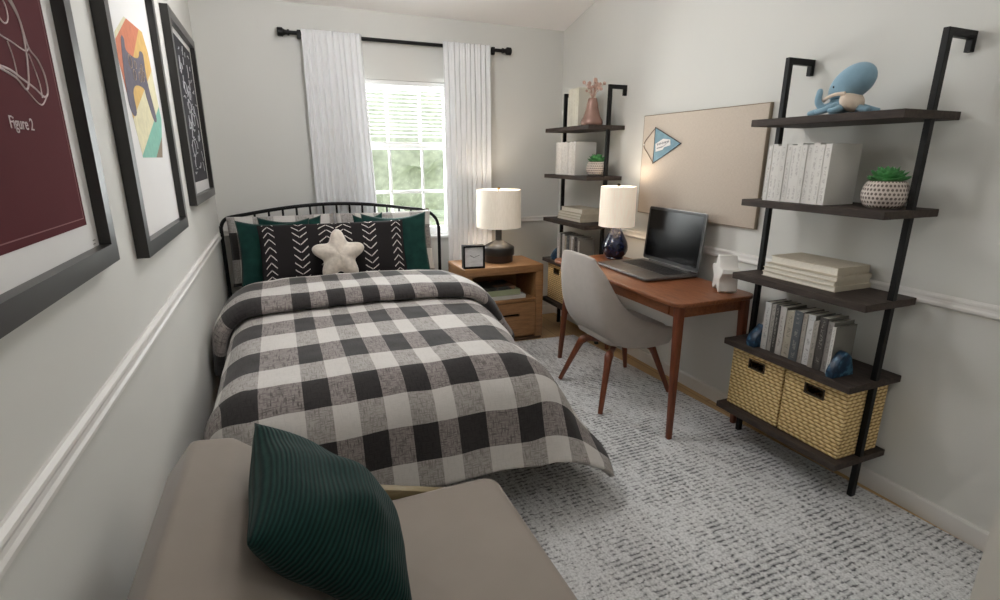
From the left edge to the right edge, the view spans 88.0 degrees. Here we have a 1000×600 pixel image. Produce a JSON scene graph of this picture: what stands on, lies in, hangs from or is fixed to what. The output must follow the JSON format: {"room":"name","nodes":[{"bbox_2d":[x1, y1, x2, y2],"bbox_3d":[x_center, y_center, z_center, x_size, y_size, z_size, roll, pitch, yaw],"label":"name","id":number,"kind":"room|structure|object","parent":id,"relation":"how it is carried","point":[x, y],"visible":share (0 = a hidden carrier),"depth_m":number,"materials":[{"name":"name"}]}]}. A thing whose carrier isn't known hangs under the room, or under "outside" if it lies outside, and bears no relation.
{"room":"bedroom","nodes":[
{"label":"bedroom","id":0,"kind":"room"},
{"bbox_2d":[0,0,228,599],"bbox_3d":[-1.076,-0.752,1.229,0.100,3.607,5.086,-6,17,-22],"label":"wall","id":1,"kind":"structure","parent":0,"point":[89,542],"depth_m":1.23,"materials":[{"name":"paint"}]},
{"bbox_2d":[0,0,119,338],"bbox_3d":[-0.803,-0.459,0.813,0.033,0.936,0.732,-6,17,-22],"label":"framed poster","id":2,"kind":"object","parent":1,"relation":"attached to","point":[57,232],"visible":1,"depth_m":0.97,"materials":[{"name":"paper"}]},
{"bbox_2d":[0,0,86,255],"bbox_3d":[-0.805,-0.455,0.802,0.001,0.738,0.543,-6,17,-22],"label":"print","id":3,"kind":"object","parent":2,"relation":"attached to","point":[42,206],"depth_m":0.93},
{"bbox_2d":[0,232,221,579],"bbox_3d":[-1.020,0.130,1.486,0.018,0.049,4.866,-6,17,-22],"label":"trim","id":4,"kind":"structure","parent":1,"relation":"attached to","point":[24,515],"depth_m":0.97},
{"bbox_2d":[89,0,188,258],"bbox_3d":[-1.213,-0.667,1.771,0.033,0.926,0.790,-6,17,-22],"label":"framed poster","id":5,"kind":"object","parent":1,"relation":"attached to","point":[126,31],"visible":1,"depth_m":1.72,"materials":[{"name":"paper"}]},
{"bbox_2d":[159,3,214,205],"bbox_3d":[-1.668,-0.998,2.807,0.033,0.891,0.870,-6,17,-22],"label":"framed poster","id":6,"kind":"object","parent":1,"relation":"attached to","point":[180,47],"visible":1,"depth_m":2.72,"materials":[{"name":"black wood"}]},
{"bbox_2d":[173,33,207,182],"bbox_3d":[-1.688,-1.020,2.834,0.005,0.715,0.625,-6,17,-22],"label":"print","id":7,"kind":"object","parent":6,"relation":"attached to","point":[182,51],"depth_m":2.83,"materials":[{"name":"black"}]},
{"bbox_2d":[187,0,563,304],"bbox_3d":[-0.746,-0.925,4.118,2.700,2.405,0.120,-6,17,-22],"label":"wall","id":8,"kind":"structure","parent":0,"point":[252,78],"depth_m":3.71,"materials":[{"name":"paint"}]},
{"bbox_2d":[276,27,511,54],"bbox_3d":[-0.702,-1.870,3.769,1.702,0.063,0.069,-6,17,-22],"label":"curtain rod","id":9,"kind":"object","parent":8,"relation":"attached to","point":[280,31],"visible":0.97,"depth_m":3.73,"materials":[{"name":"black metal"}]},
{"bbox_2d":[301,28,377,222],"bbox_3d":[-1.114,-0.769,3.834,0.475,2.210,0.048,-6,17,-22],"label":"curtain","id":10,"kind":"object","parent":9,"relation":"hanging from","point":[343,168],"visible":0.5,"depth_m":3.68,"materials":[{"name":"white fabric"}]},
{"bbox_2d":[443,41,491,260],"bbox_3d":[-0.243,-0.864,4.186,0.396,2.210,0.048,-6,17,-22],"label":"curtain","id":11,"kind":"object","parent":9,"relation":"hanging from","point":[467,66],"visible":0.65,"depth_m":4.07,"materials":[{"name":"white fabric"}]},
{"bbox_2d":[366,84,447,237],"bbox_3d":[-0.738,-1.073,4.060,0.828,1.186,0.145,-6,17,-22],"label":"window","id":12,"kind":"structure","parent":8,"relation":"in","point":[443,228],"depth_m":4.09,"materials":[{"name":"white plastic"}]},
{"bbox_2d":[365,79,445,144],"bbox_3d":[-0.727,-1.420,3.938,0.760,0.451,0.026,-6,17,-22],"label":"window blind","id":13,"kind":"object","parent":12,"relation":"attached to","point":[367,81],"visible":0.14,"depth_m":3.93,"materials":[{"name":"white plastic"}]},
{"bbox_2d":[521,215,556,221],"bbox_3d":[0.072,-0.688,4.461,0.948,0.049,0.018,-6,17,-22],"label":"trim","id":14,"kind":"structure","parent":8,"relation":"attached to","point":[524,218],"depth_m":4.54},
{"bbox_2d":[542,304,554,313],"bbox_3d":[-0.723,0.212,4.367,2.670,0.080,0.015,-6,17,-22],"label":"baseboard","id":15,"kind":"structure","parent":8,"relation":"attached to","point":[550,308],"depth_m":4.83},
{"bbox_2d":[276,0,595,30],"bbox_3d":[0.219,-2.086,1.422,2.900,1.331,5.086,-6,17,-22],"label":"ceiling","id":16,"kind":"structure","parent":0,"point":[558,15],"depth_m":3.79,"materials":[{"name":"paint"}]},
{"bbox_2d":[586,161,603,175],"bbox_3d":[0.702,-0.951,3.752,0.155,0.100,0.155,-6,17,-22],"label":"pot","id":17,"kind":"object","parent":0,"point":[593,168],"depth_m":3.69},
{"bbox_2d":[515,313,967,543],"bbox_3d":[0.210,0.894,2.244,2.900,0.100,5.086,-6,17,-22],"label":"floor","id":18,"kind":"structure","parent":0,"point":[550,326],"depth_m":3.60,"materials":[{"name":"brown wood"}]},
{"bbox_2d":[219,202,440,297],"bbox_3d":[-0.792,0.063,2.990,1.554,1.079,2.098,-6,17,-22],"label":"headboard","id":19,"kind":"object","parent":18,"relation":"on","point":[322,204],"visible":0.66,"depth_m":3.71,"materials":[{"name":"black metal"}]},
{"bbox_2d":[235,218,308,286],"bbox_3d":[-1.496,-0.319,3.464,0.460,0.430,0.121,-6,17,-22],"label":"throw pillow","id":20,"kind":"object","parent":19,"relation":"on","point":[251,259],"visible":0.36,"depth_m":3.39,"materials":[{"name":"green fabric"}]},
{"bbox_2d":[226,213,333,286],"bbox_3d":[-1.504,-0.357,3.631,0.700,0.464,0.160,-6,17,-22],"label":"pillow sham","id":21,"kind":"object","parent":19,"relation":"on","point":[329,217],"visible":0.2,"depth_m":3.51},
{"bbox_2d":[257,215,320,224],"bbox_3d":[-1.424,-0.356,3.562,0.410,0.430,0.113,-6,17,-22],"label":"throw pillow","id":22,"kind":"object","parent":19,"relation":"on","point":[316,220],"visible":0.09,"depth_m":3.52,"materials":[{"name":"green fabric"}]},
{"bbox_2d":[257,220,406,280],"bbox_3d":[-1.109,-0.337,3.505,0.944,0.360,0.150,-6,17,-22],"label":"lumbar pillow","id":23,"kind":"object","parent":19,"relation":"on","point":[286,250],"visible":0.83,"depth_m":3.42,"materials":[{"name":"black fabric"}]},
{"bbox_2d":[352,212,381,221],"bbox_3d":[-0.940,-0.419,3.755,0.229,0.418,0.110,-8,17,-28],"label":"throw pillow","id":24,"kind":"object","parent":19,"relation":"on","point":[355,218],"visible":0.02,"depth_m":3.71,"materials":[{"name":"green fabric"}]},
{"bbox_2d":[335,210,434,269],"bbox_3d":[-0.851,-0.428,3.895,0.704,0.464,0.162,-6,17,-22],"label":"pillow sham","id":25,"kind":"object","parent":19,"relation":"on","point":[340,217],"visible":0.14,"depth_m":3.91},
{"bbox_2d":[361,211,430,269],"bbox_3d":[-0.750,-0.409,3.763,0.472,0.441,0.119,-6,17,-22],"label":"throw pillow","id":26,"kind":"object","parent":19,"relation":"on","point":[414,235],"visible":0.44,"depth_m":3.79,"materials":[{"name":"green fabric"}]},
{"bbox_2d":[203,269,614,486],"bbox_3d":[-0.591,0.297,2.664,1.729,0.615,1.941,-6,17,-22],"label":"comforter","id":27,"kind":"object","parent":19,"relation":"on","point":[418,377],"visible":0.92,"depth_m":2.06,"materials":[{"name":"fabric"}]},
{"bbox_2d":[312,229,363,274],"bbox_3d":[-1.053,-0.306,3.387,0.330,0.306,0.154,-6,17,-22],"label":"cushion","id":28,"kind":"object","parent":27,"relation":"on","point":[339,254],"visible":0.96,"depth_m":3.34,"materials":[{"name":"fabric"}]},
{"bbox_2d":[448,255,542,340],"bbox_3d":[-0.038,-0.006,4.144,0.646,0.602,0.400,-6,17,-22],"label":"nightstand","id":29,"kind":"object","parent":18,"relation":"on","point":[523,316],"visible":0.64,"depth_m":4.05,"materials":[{"name":"brown wood"}]},
{"bbox_2d":[461,244,484,268],"bbox_3d":[-0.198,-0.322,3.838,0.162,0.170,0.065,-4,16,-15],"label":"desk clock","id":30,"kind":"object","parent":29,"relation":"on","point":[473,255],"visible":1,"depth_m":3.82,"materials":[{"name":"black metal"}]},
{"bbox_2d":[476,187,520,263],"bbox_3d":[-0.011,-0.586,4.035,0.348,0.574,0.348,-6,17,-22],"label":"table lamp","id":31,"kind":"object","parent":29,"relation":"on","point":[498,209],"visible":0.93,"depth_m":3.89,"materials":[{"name":"fabric"}]},
{"bbox_2d":[492,291,525,300],"bbox_3d":[-0.026,-0.046,4.102,0.380,0.028,0.265,-6,17,-22],"label":"book","id":32,"kind":"object","parent":29,"relation":"on","point":[521,295],"visible":0.22,"depth_m":4.01,"materials":[{"name":"paper"}]},
{"bbox_2d":[487,286,519,296],"bbox_3d":[-0.051,-0.080,4.090,0.355,0.042,0.257,-6,17,-22],"label":"book","id":33,"kind":"object","parent":32,"relation":"on","point":[516,290],"visible":0.32,"depth_m":4.00,"materials":[{"name":"paper"}]},
{"bbox_2d":[476,280,514,291],"bbox_3d":[-0.079,-0.109,4.070,0.330,0.024,0.230,-7,17,-25],"label":"book","id":34,"kind":"object","parent":33,"relation":"on","point":[496,285],"visible":0.65,"depth_m":4.04,"materials":[{"name":"paper"}]},
{"bbox_2d":[495,290,535,304],"bbox_3d":[-0.035,-0.028,4.131,0.526,0.022,0.376,-6,17,-22],"label":"niche shelf","id":35,"kind":"object","parent":29,"relation":"attached to","point":[530,298],"depth_m":4.03,"materials":[{"name":"brown wood"}]},
{"bbox_2d":[542,84,626,343],"bbox_3d":[0.617,-0.637,4.040,0.298,1.878,0.634,-6,17,-22],"label":"ladder shelf","id":36,"kind":"object","parent":18,"relation":"on","point":[608,127],"visible":0.58,"depth_m":3.79,"materials":[{"name":"black metal"}]},
{"bbox_2d":[547,263,562,303],"bbox_3d":[0.571,-0.151,4.321,0.240,0.295,0.288,-6,17,-22],"label":"storage basket","id":37,"kind":"object","parent":36,"relation":"on","point":[554,291],"visible":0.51,"depth_m":4.30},
{"bbox_2d":[559,142,561,174],"bbox_3d":[0.550,-1.099,4.025,0.180,0.240,0.027,-6,17,-22],"label":"book","id":38,"kind":"object","parent":36,"relation":"on","point":[560,165],"visible":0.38,"depth_m":3.99,"materials":[{"name":"paper"}]},
{"bbox_2d":[557,232,568,257],"bbox_3d":[0.527,-0.438,4.202,0.125,0.226,0.030,-6,17,-22],"label":"book","id":39,"kind":"object","parent":36,"relation":"on","point":[558,241],"visible":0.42,"depth_m":4.17,"materials":[{"name":"grey paper"}]},
{"bbox_2d":[564,142,566,174],"bbox_3d":[0.579,-1.082,3.959,0.179,0.242,0.026,-6,17,-22],"label":"book","id":40,"kind":"object","parent":36,"relation":"on","point":[565,142],"visible":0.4,"depth_m":3.93,"materials":[{"name":"paper"}]},
{"bbox_2d":[566,142,568,174],"bbox_3d":[0.588,-1.073,3.938,0.179,0.236,0.021,-6,17,-22],"label":"book","id":41,"kind":"object","parent":36,"relation":"on","point":[567,142],"visible":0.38,"depth_m":3.91,"materials":[{"name":"paper"}]},
{"bbox_2d":[562,233,575,254],"bbox_3d":[0.558,-0.417,4.133,0.125,0.224,0.030,-6,17,-22],"label":"book","id":42,"kind":"object","parent":36,"relation":"on","point":[564,235],"visible":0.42,"depth_m":4.10,"materials":[{"name":"grey paper"}]},
{"bbox_2d":[568,90,570,126],"bbox_3d":[0.581,-1.423,3.861,0.145,0.262,0.034,-6,17,-22],"label":"book","id":43,"kind":"object","parent":36,"relation":"on","point":[569,103],"visible":0.25,"depth_m":3.83,"materials":[{"name":"paper"}]},
{"bbox_2d":[570,88,574,125],"bbox_3d":[0.594,-1.416,3.829,0.145,0.265,0.036,-6,17,-22],"label":"book","id":44,"kind":"object","parent":36,"relation":"on","point":[572,90],"visible":0.22,"depth_m":3.80,"materials":[{"name":"paper"}]},
{"bbox_2d":[566,234,580,249],"bbox_3d":[0.586,-0.399,4.063,0.128,0.226,0.040,-6,17,-22],"label":"book","id":45,"kind":"object","parent":36,"relation":"on","point":[568,236],"visible":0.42,"depth_m":4.02,"materials":[{"name":"grey paper"}]},
{"bbox_2d":[573,88,575,125],"bbox_3d":[0.608,-1.406,3.798,0.145,0.262,0.032,-6,17,-22],"label":"book","id":46,"kind":"object","parent":36,"relation":"on","point":[574,99],"visible":0.22,"depth_m":3.77,"materials":[{"name":"paper"}]},
{"bbox_2d":[557,215,598,222],"bbox_3d":[0.628,-0.645,4.087,0.206,0.021,0.355,-6,17,-22],"label":"book","id":47,"kind":"object","parent":36,"relation":"on","point":[561,217],"visible":0.45,"depth_m":3.94,"materials":[{"name":"beige paper"}]},
{"bbox_2d":[558,213,598,219],"bbox_3d":[0.627,-0.666,4.085,0.200,0.020,0.347,-6,17,-22],"label":"book","id":48,"kind":"object","parent":47,"relation":"on","point":[559,214],"visible":0.42,"depth_m":3.95,"materials":[{"name":"beige paper"}]},
{"bbox_2d":[558,210,598,216],"bbox_3d":[0.631,-0.684,4.076,0.196,0.019,0.346,-6,17,-22],"label":"book","id":49,"kind":"object","parent":48,"relation":"on","point":[560,211],"visible":0.5,"depth_m":3.94,"materials":[{"name":"beige paper"}]},
{"bbox_2d":[562,205,599,213],"bbox_3d":[0.637,-0.711,4.071,0.178,0.034,0.322,-6,17,-22],"label":"book","id":50,"kind":"object","parent":49,"relation":"on","point":[579,209],"visible":0.85,"depth_m":3.98,"materials":[{"name":"beige paper"}]},
{"bbox_2d":[574,236,590,251],"bbox_3d":[0.631,-0.373,3.965,0.125,0.228,0.034,-6,17,-22],"label":"book","id":51,"kind":"object","parent":36,"relation":"on","point":[577,237],"visible":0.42,"depth_m":3.93,"materials":[{"name":"grey paper"}]},
{"bbox_2d":[572,142,596,174],"bbox_3d":[0.627,-1.050,3.849,0.178,0.238,0.028,-6,17,-22],"label":"book","id":52,"kind":"object","parent":36,"relation":"on","point":[582,151],"visible":0.75,"depth_m":3.83,"materials":[{"name":"paper"}]},
{"bbox_2d":[575,87,595,125],"bbox_3d":[0.622,-1.399,3.765,0.145,0.265,0.040,-6,17,-22],"label":"book","id":53,"kind":"object","parent":36,"relation":"on","point":[582,97],"visible":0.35,"depth_m":3.73,"materials":[{"name":"paper"}]},
{"bbox_2d":[578,240,593,255],"bbox_3d":[0.649,-0.349,3.922,0.129,0.204,0.014,-6,17,-22],"label":"book","id":54,"kind":"object","parent":36,"relation":"on","point":[586,247],"visible":0.57,"depth_m":3.90,"materials":[{"name":"grey paper"}]},
{"bbox_2d":[581,76,605,124],"bbox_3d":[0.644,-1.373,3.578,0.162,0.315,0.170,-6,17,-22],"label":"bottle vase","id":55,"kind":"object","parent":36,"relation":"on","point":[591,116],"visible":0.98,"depth_m":3.55,"materials":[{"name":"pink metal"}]},
{"bbox_2d":[586,154,603,175],"bbox_3d":[0.702,-0.978,3.745,0.155,0.155,0.155,-6,17,-22],"label":"potted succulent","id":56,"kind":"object","parent":36,"relation":"on","point":[595,166],"visible":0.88,"depth_m":3.69,"materials":[{"name":"ceramic"}]},
{"bbox_2d":[437,335,982,599],"bbox_3d":[0.130,0.758,2.527,2.593,0.010,3.185,-6,17,-22],"label":"area rug","id":57,"kind":"object","parent":18,"relation":"on","point":[713,510],"visible":0.33,"depth_m":2.10,"materials":[{"name":"carpet"}]},
{"bbox_2d":[127,438,577,599],"bbox_3d":[-0.254,0.759,1.138,0.879,0.724,0.941,-6,17,-22],"label":"lounge chair","id":58,"kind":"object","parent":57,"relation":"on","point":[467,540],"visible":0.61,"depth_m":1.21,"materials":[{"name":"beige fabric"}]},
{"bbox_2d":[247,423,411,599],"bbox_3d":[-0.377,0.476,1.145,0.306,0.311,0.400,-6,17,-22],"label":"throw pillow","id":59,"kind":"object","parent":58,"relation":"on","point":[319,519],"visible":1,"depth_m":1.02,"materials":[{"name":"green fabric"}]},
{"bbox_2d":[392,479,577,599],"bbox_3d":[-0.112,0.760,1.210,0.562,0.137,0.863,-6,17,-22],"label":"seat cushion","id":60,"kind":"object","parent":58,"relation":"on","point":[467,540],"depth_m":1.35,"materials":[{"name":"beige fabric"}]},
{"bbox_2d":[558,250,671,413],"bbox_3d":[0.704,0.131,3.131,0.614,0.882,0.554,-6,17,-22],"label":"desk chair","id":61,"kind":"object","parent":57,"relation":"on","point":[590,299],"visible":1,"depth_m":2.92,"materials":[{"name":"plastic"}]},
{"bbox_2d":[555,254,752,439],"bbox_3d":[0.835,0.193,3.197,0.515,0.727,1.267,-6,17,-22],"label":"desk","id":62,"kind":"object","parent":57,"relation":"on","point":[679,299],"visible":0.58,"depth_m":2.65,"materials":[{"name":"brown wood"}]},
{"bbox_2d":[598,183,636,259],"bbox_3d":[0.790,-0.532,3.509,0.240,0.503,0.240,-6,17,-22],"label":"table lamp","id":63,"kind":"object","parent":62,"relation":"on","point":[617,209],"visible":1,"depth_m":3.41,"materials":[{"name":"fabric"}]},
{"bbox_2d":[598,206,707,281],"bbox_3d":[0.899,-0.356,3.132,0.388,0.366,0.532,-5,16,-19],"label":"laptop","id":64,"kind":"object","parent":62,"relation":"on","point":[674,242],"visible":1,"depth_m":3.14,"materials":[{"name":"grey metal"}]},
{"bbox_2d":[712,255,740,292],"bbox_3d":[1.175,-0.141,2.694,0.093,0.186,0.195,2,16,8],"label":"star ornament","id":65,"kind":"object","parent":62,"relation":"on","point":[723,270],"visible":0.94,"depth_m":2.65,"materials":[{"name":"white ceramic"}]},
{"bbox_2d":[716,26,978,496],"bbox_3d":[1.386,-0.114,2.253,0.318,1.824,0.634,-6,17,-22],"label":"ladder shelf","id":66,"kind":"object","parent":57,"relation":"on","point":[865,376],"visible":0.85,"depth_m":2.09,"materials":[{"name":"black metal"}]},
{"bbox_2d":[746,323,762,347],"bbox_3d":[1.242,0.164,2.466,0.133,0.101,0.054,-6,17,-22],"label":"bookend","id":67,"kind":"object","parent":66,"relation":"on","point":[753,339],"visible":0.56,"depth_m":2.44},
{"bbox_2d":[727,347,786,426],"bbox_3d":[1.335,0.399,2.539,0.249,0.295,0.288,-6,17,-22],"label":"storage basket","id":68,"kind":"object","parent":66,"relation":"on","point":[756,384],"visible":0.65,"depth_m":2.48,"materials":[{"name":"wicker"}]},
{"bbox_2d":[762,145,773,199],"bbox_3d":[1.271,-0.574,2.334,0.178,0.238,0.020,-6,17,-22],"label":"book","id":69,"kind":"object","parent":66,"relation":"on","point":[770,152],"visible":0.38,"depth_m":2.30,"materials":[{"name":"paper"}]},
{"bbox_2d":[766,144,781,200],"bbox_3d":[1.280,-0.570,2.314,0.176,0.241,0.024,-6,17,-22],"label":"book","id":70,"kind":"object","parent":66,"relation":"on","point":[775,148],"visible":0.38,"depth_m":2.28,"materials":[{"name":"paper"}]},
{"bbox_2d":[760,299,791,349],"bbox_3d":[1.288,0.112,2.419,0.125,0.226,0.030,-6,17,-22],"label":"book","id":71,"kind":"object","parent":66,"relation":"on","point":[768,310],"visible":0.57,"depth_m":2.39,"materials":[{"name":"grey paper"}]},
{"bbox_2d":[770,146,781,200],"bbox_3d":[1.288,-0.561,2.295,0.178,0.234,0.019,-6,17,-22],"label":"book","id":72,"kind":"object","parent":66,"relation":"on","point":[779,147],"visible":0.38,"depth_m":2.26,"materials":[{"name":"paper"}]},
{"bbox_2d":[766,301,791,350],"bbox_3d":[1.300,0.120,2.395,0.122,0.224,0.026,-6,17,-22],"label":"book","id":73,"kind":"object","parent":66,"relation":"on","point":[772,318],"visible":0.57,"depth_m":2.37,"materials":[{"name":"grey paper"}]},
{"bbox_2d":[774,144,787,200],"bbox_3d":[1.296,-0.558,2.273,0.180,0.240,0.027,-6,17,-22],"label":"book","id":74,"kind":"object","parent":66,"relation":"on","point":[784,148],"visible":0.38,"depth_m":2.24,"materials":[{"name":"paper"}]},
{"bbox_2d":[770,302,799,352],"bbox_3d":[1.306,0.126,2.372,0.128,0.226,0.022,-6,17,-22],"label":"book","id":75,"kind":"object","parent":66,"relation":"on","point":[778,306],"visible":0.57,"depth_m":2.35,"materials":[{"name":"grey paper"}]},
{"bbox_2d":[780,144,797,201],"bbox_3d":[1.308,-0.551,2.250,0.177,0.239,0.024,-6,17,-22],"label":"book","id":76,"kind":"object","parent":66,"relation":"on","point":[790,146],"visible":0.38,"depth_m":2.22,"materials":[{"name":"paper"}]},
{"bbox_2d":[774,303,806,354],"bbox_3d":[1.318,0.133,2.350,0.125,0.224,0.030,-6,17,-22],"label":"book","id":77,"kind":"object","parent":66,"relation":"on","point":[783,314],"visible":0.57,"depth_m":2.32,"materials":[{"name":"grey paper"}]},
{"bbox_2d":[785,145,796,201],"bbox_3d":[1.317,-0.543,2.230,0.176,0.234,0.022,-6,17,-22],"label":"book","id":78,"kind":"object","parent":66,"relation":"on","point":[794,150],"visible":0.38,"depth_m":2.20,"materials":[{"name":"paper"}]},
{"bbox_2d":[781,307,806,357],"bbox_3d":[1.333,0.146,2.319,0.122,0.214,0.042,-6,17,-22],"label":"book","id":79,"kind":"object","parent":66,"relation":"on","point":[790,313],"visible":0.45,"depth_m":2.30,"materials":[{"name":"beige paper"}]},
{"bbox_2d":[789,143,814,202],"bbox_3d":[1.325,-0.540,2.207,0.179,0.242,0.026,-6,17,-22],"label":"book","id":80,"kind":"object","parent":66,"relation":"on","point":[800,145],"visible":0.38,"depth_m":2.17,"materials":[{"name":"paper"}]},
{"bbox_2d":[795,145,808,202],"bbox_3d":[1.334,-0.532,2.186,0.179,0.236,0.021,-6,17,-22],"label":"book","id":81,"kind":"object","parent":66,"relation":"on","point":[805,147],"visible":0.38,"depth_m":2.15,"materials":[{"name":"paper"}]},
{"bbox_2d":[788,307,823,361],"bbox_3d":[1.346,0.151,2.280,0.128,0.226,0.040,-6,17,-22],"label":"book","id":82,"kind":"object","parent":66,"relation":"on","point":[799,314],"visible":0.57,"depth_m":2.25,"materials":[{"name":"grey paper"}]},
{"bbox_2d":[800,144,813,203],"bbox_3d":[1.345,-0.526,2.166,0.176,0.236,0.025,-6,17,-22],"label":"book","id":83,"kind":"object","parent":66,"relation":"on","point":[810,147],"visible":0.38,"depth_m":2.13,"materials":[{"name":"paper"}]},
{"bbox_2d":[796,310,825,362],"bbox_3d":[1.359,0.160,2.254,0.125,0.222,0.020,-6,17,-22],"label":"book","id":84,"kind":"object","parent":66,"relation":"on","point":[806,315],"visible":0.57,"depth_m":2.23,"materials":[{"name":"grey paper"}]},
{"bbox_2d":[807,320,819,367],"bbox_3d":[1.378,0.181,2.208,0.128,0.206,0.022,-6,17,-22],"label":"book","id":85,"kind":"object","parent":66,"relation":"on","point":[816,322],"visible":0.38,"depth_m":2.18,"materials":[{"name":"grey paper"}]},
{"bbox_2d":[762,270,870,291],"bbox_3d":[1.397,-0.096,2.307,0.225,0.021,0.355,-6,17,-22],"label":"book","id":86,"kind":"object","parent":66,"relation":"on","point":[765,273],"visible":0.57,"depth_m":2.19,"materials":[{"name":"beige paper"}]},
{"bbox_2d":[763,266,869,286],"bbox_3d":[1.396,-0.117,2.305,0.220,0.020,0.347,-6,17,-22],"label":"book","id":87,"kind":"object","parent":86,"relation":"on","point":[769,269],"visible":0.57,"depth_m":2.19,"materials":[{"name":"beige paper"}]},
{"bbox_2d":[765,262,871,281],"bbox_3d":[1.400,-0.135,2.296,0.216,0.019,0.346,-6,17,-22],"label":"book","id":88,"kind":"object","parent":87,"relation":"on","point":[769,264],"visible":0.57,"depth_m":2.18,"materials":[{"name":"beige paper"}]},
{"bbox_2d":[771,252,869,276],"bbox_3d":[1.407,-0.162,2.291,0.198,0.034,0.322,-6,17,-22],"label":"book","id":89,"kind":"object","parent":88,"relation":"on","point":[811,262],"visible":1,"depth_m":2.23,"materials":[{"name":"beige paper"}]},
{"bbox_2d":[801,311,835,365],"bbox_3d":[1.371,0.166,2.231,0.122,0.224,0.032,-6,17,-22],"label":"book","id":90,"kind":"object","parent":66,"relation":"on","point":[815,316],"visible":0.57,"depth_m":2.21,"materials":[{"name":"grey paper"}]},
{"bbox_2d":[811,145,825,204],"bbox_3d":[1.363,-0.512,2.119,0.180,0.234,0.022,-6,17,-22],"label":"book","id":91,"kind":"object","parent":66,"relation":"on","point":[822,147],"visible":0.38,"depth_m":2.08,"materials":[{"name":"paper"}]},
{"bbox_2d":[805,143,850,203],"bbox_3d":[1.355,-0.522,2.141,0.177,0.242,0.027,-6,17,-22],"label":"book","id":92,"kind":"object","parent":66,"relation":"on","point":[816,145],"visible":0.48,"depth_m":2.11,"materials":[{"name":"paper"}]},
{"bbox_2d":[812,314,848,370],"bbox_3d":[1.391,0.177,2.181,0.125,0.228,0.034,-6,17,-22],"label":"book","id":93,"kind":"object","parent":66,"relation":"on","point":[823,326],"visible":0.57,"depth_m":2.15,"materials":[{"name":"grey paper"}]},
{"bbox_2d":[777,369,888,459],"bbox_3d":[1.450,0.472,2.276,0.249,0.295,0.282,-6,17,-22],"label":"storage basket","id":94,"kind":"object","parent":66,"relation":"on","point":[825,418],"visible":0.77,"depth_m":2.19,"materials":[{"name":"wicker"}]},
{"bbox_2d":[820,318,854,372],"bbox_3d":[1.404,0.189,2.156,0.122,0.218,0.026,-6,17,-22],"label":"book","id":95,"kind":"object","parent":66,"relation":"on","point":[831,324],"visible":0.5,"depth_m":2.13,"materials":[{"name":"grey paper"}]},
{"bbox_2d":[825,350,852,378],"bbox_3d":[1.393,0.259,2.115,0.127,0.105,0.037,-6,17,-22],"label":"bookend","id":96,"kind":"object","parent":66,"relation":"on","point":[841,364],"visible":1,"depth_m":2.10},
{"bbox_2d":[816,143,862,204],"bbox_3d":[1.374,-0.508,2.096,0.178,0.238,0.028,-6,17,-22],"label":"book","id":97,"kind":"object","parent":66,"relation":"on","point":[840,167],"visible":1,"depth_m":2.08,"materials":[{"name":"paper"}]},
{"bbox_2d":[825,323,857,371],"bbox_3d":[1.409,0.202,2.139,0.129,0.204,0.014,-6,17,-22],"label":"book","id":98,"kind":"object","parent":66,"relation":"on","point":[843,336],"visible":0.68,"depth_m":2.12,"materials":[{"name":"grey paper"}]},
{"bbox_2d":[807,62,879,115],"bbox_3d":[1.359,-0.823,2.027,0.202,0.184,0.239,-6,17,-22],"label":"octopus","id":99,"kind":"object","parent":66,"relation":"on","point":[845,93],"visible":0.94,"depth_m":1.97,"materials":[{"name":"blue"}]},
{"bbox_2d":[860,166,911,208],"bbox_3d":[1.462,-0.428,1.962,0.155,0.155,0.155,-6,17,-22],"label":"potted succulent","id":100,"kind":"object","parent":66,"relation":"on","point":[887,188],"visible":0.99,"depth_m":1.92,"materials":[{"name":"plant"}]},
{"bbox_2d":[557,0,999,531],"bbox_3d":[1.507,-1.033,2.273,0.100,3.607,5.086,-6,17,-22],"label":"wall","id":101,"kind":"structure","parent":0,"point":[939,431],"depth_m":2.16,"materials":[{"name":"paint"}]},
{"bbox_2d":[638,102,773,229],"bbox_3d":[1.148,-0.790,3.059,0.023,0.626,0.978,-6,17,-22],"label":"board","id":102,"kind":"object","parent":101,"relation":"attached to","point":[719,162],"visible":0.93,"depth_m":2.93,"materials":[{"name":"beige fabric"}]},
{"bbox_2d":[643,127,681,163],"bbox_3d":[1.020,-0.978,3.276,0.012,0.227,0.364,-6,17,-22],"label":"pennant","id":103,"kind":"object","parent":102,"relation":"attached to","point":[664,143],"visible":1,"depth_m":3.27,"materials":[{"name":"blue fabric"}]},
{"bbox_2d":[554,307,988,551],"bbox_3d":[1.211,0.521,3.267,0.015,0.080,3.616,-6,17,-22],"label":"baseboard","id":104,"kind":"structure","parent":101,"relation":"attached to","point":[959,527],"depth_m":2.18,"materials":[{"name":"wood"}]},
{"bbox_2d":[557,215,999,320],"bbox_3d":[1.212,-0.293,3.042,0.018,0.049,3.616,-6,17,-22],"label":"trim","id":105,"kind":"structure","parent":101,"relation":"attached to","point":[972,307],"depth_m":2.02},
{"bbox_2d":[860,180,909,208],"bbox_3d":[1.462,-0.401,1.969,0.155,0.100,0.155,-6,17,-22],"label":"pot","id":106,"kind":"object","parent":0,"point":[880,194],"depth_m":1.92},
{"bbox_2d":[969,498,999,599],"bbox_3d":[1.552,-0.522,1.036,0.841,3.280,0.100,-6,17,-22],"label":"wall","id":107,"kind":"structure","parent":0,"point":[986,586],"depth_m":1.21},
{"label":"outside","id":108,"kind":"structure","parent":0,"visible":0},
{"bbox_2d":[429,209,444,225],"bbox_3d":[-6.214,-3.710,21.312,38.000,0.100,35.484,-6,17,-22],"label":"lawn","id":109,"kind":"structure","parent":108,"point":[440,214],"depth_m":18.56,"materials":[{"name":"green plant"}]},
{"bbox_2d":[366,89,444,212],"bbox_3d":[-2.327,-4.245,12.438,4.489,5.692,3.487,-6,17,-22],"label":"tree","id":110,"kind":"object","parent":109,"relation":"on","point":[406,163],"visible":0.13,"depth_m":11.27,"materials":[{"name":"green plant"}]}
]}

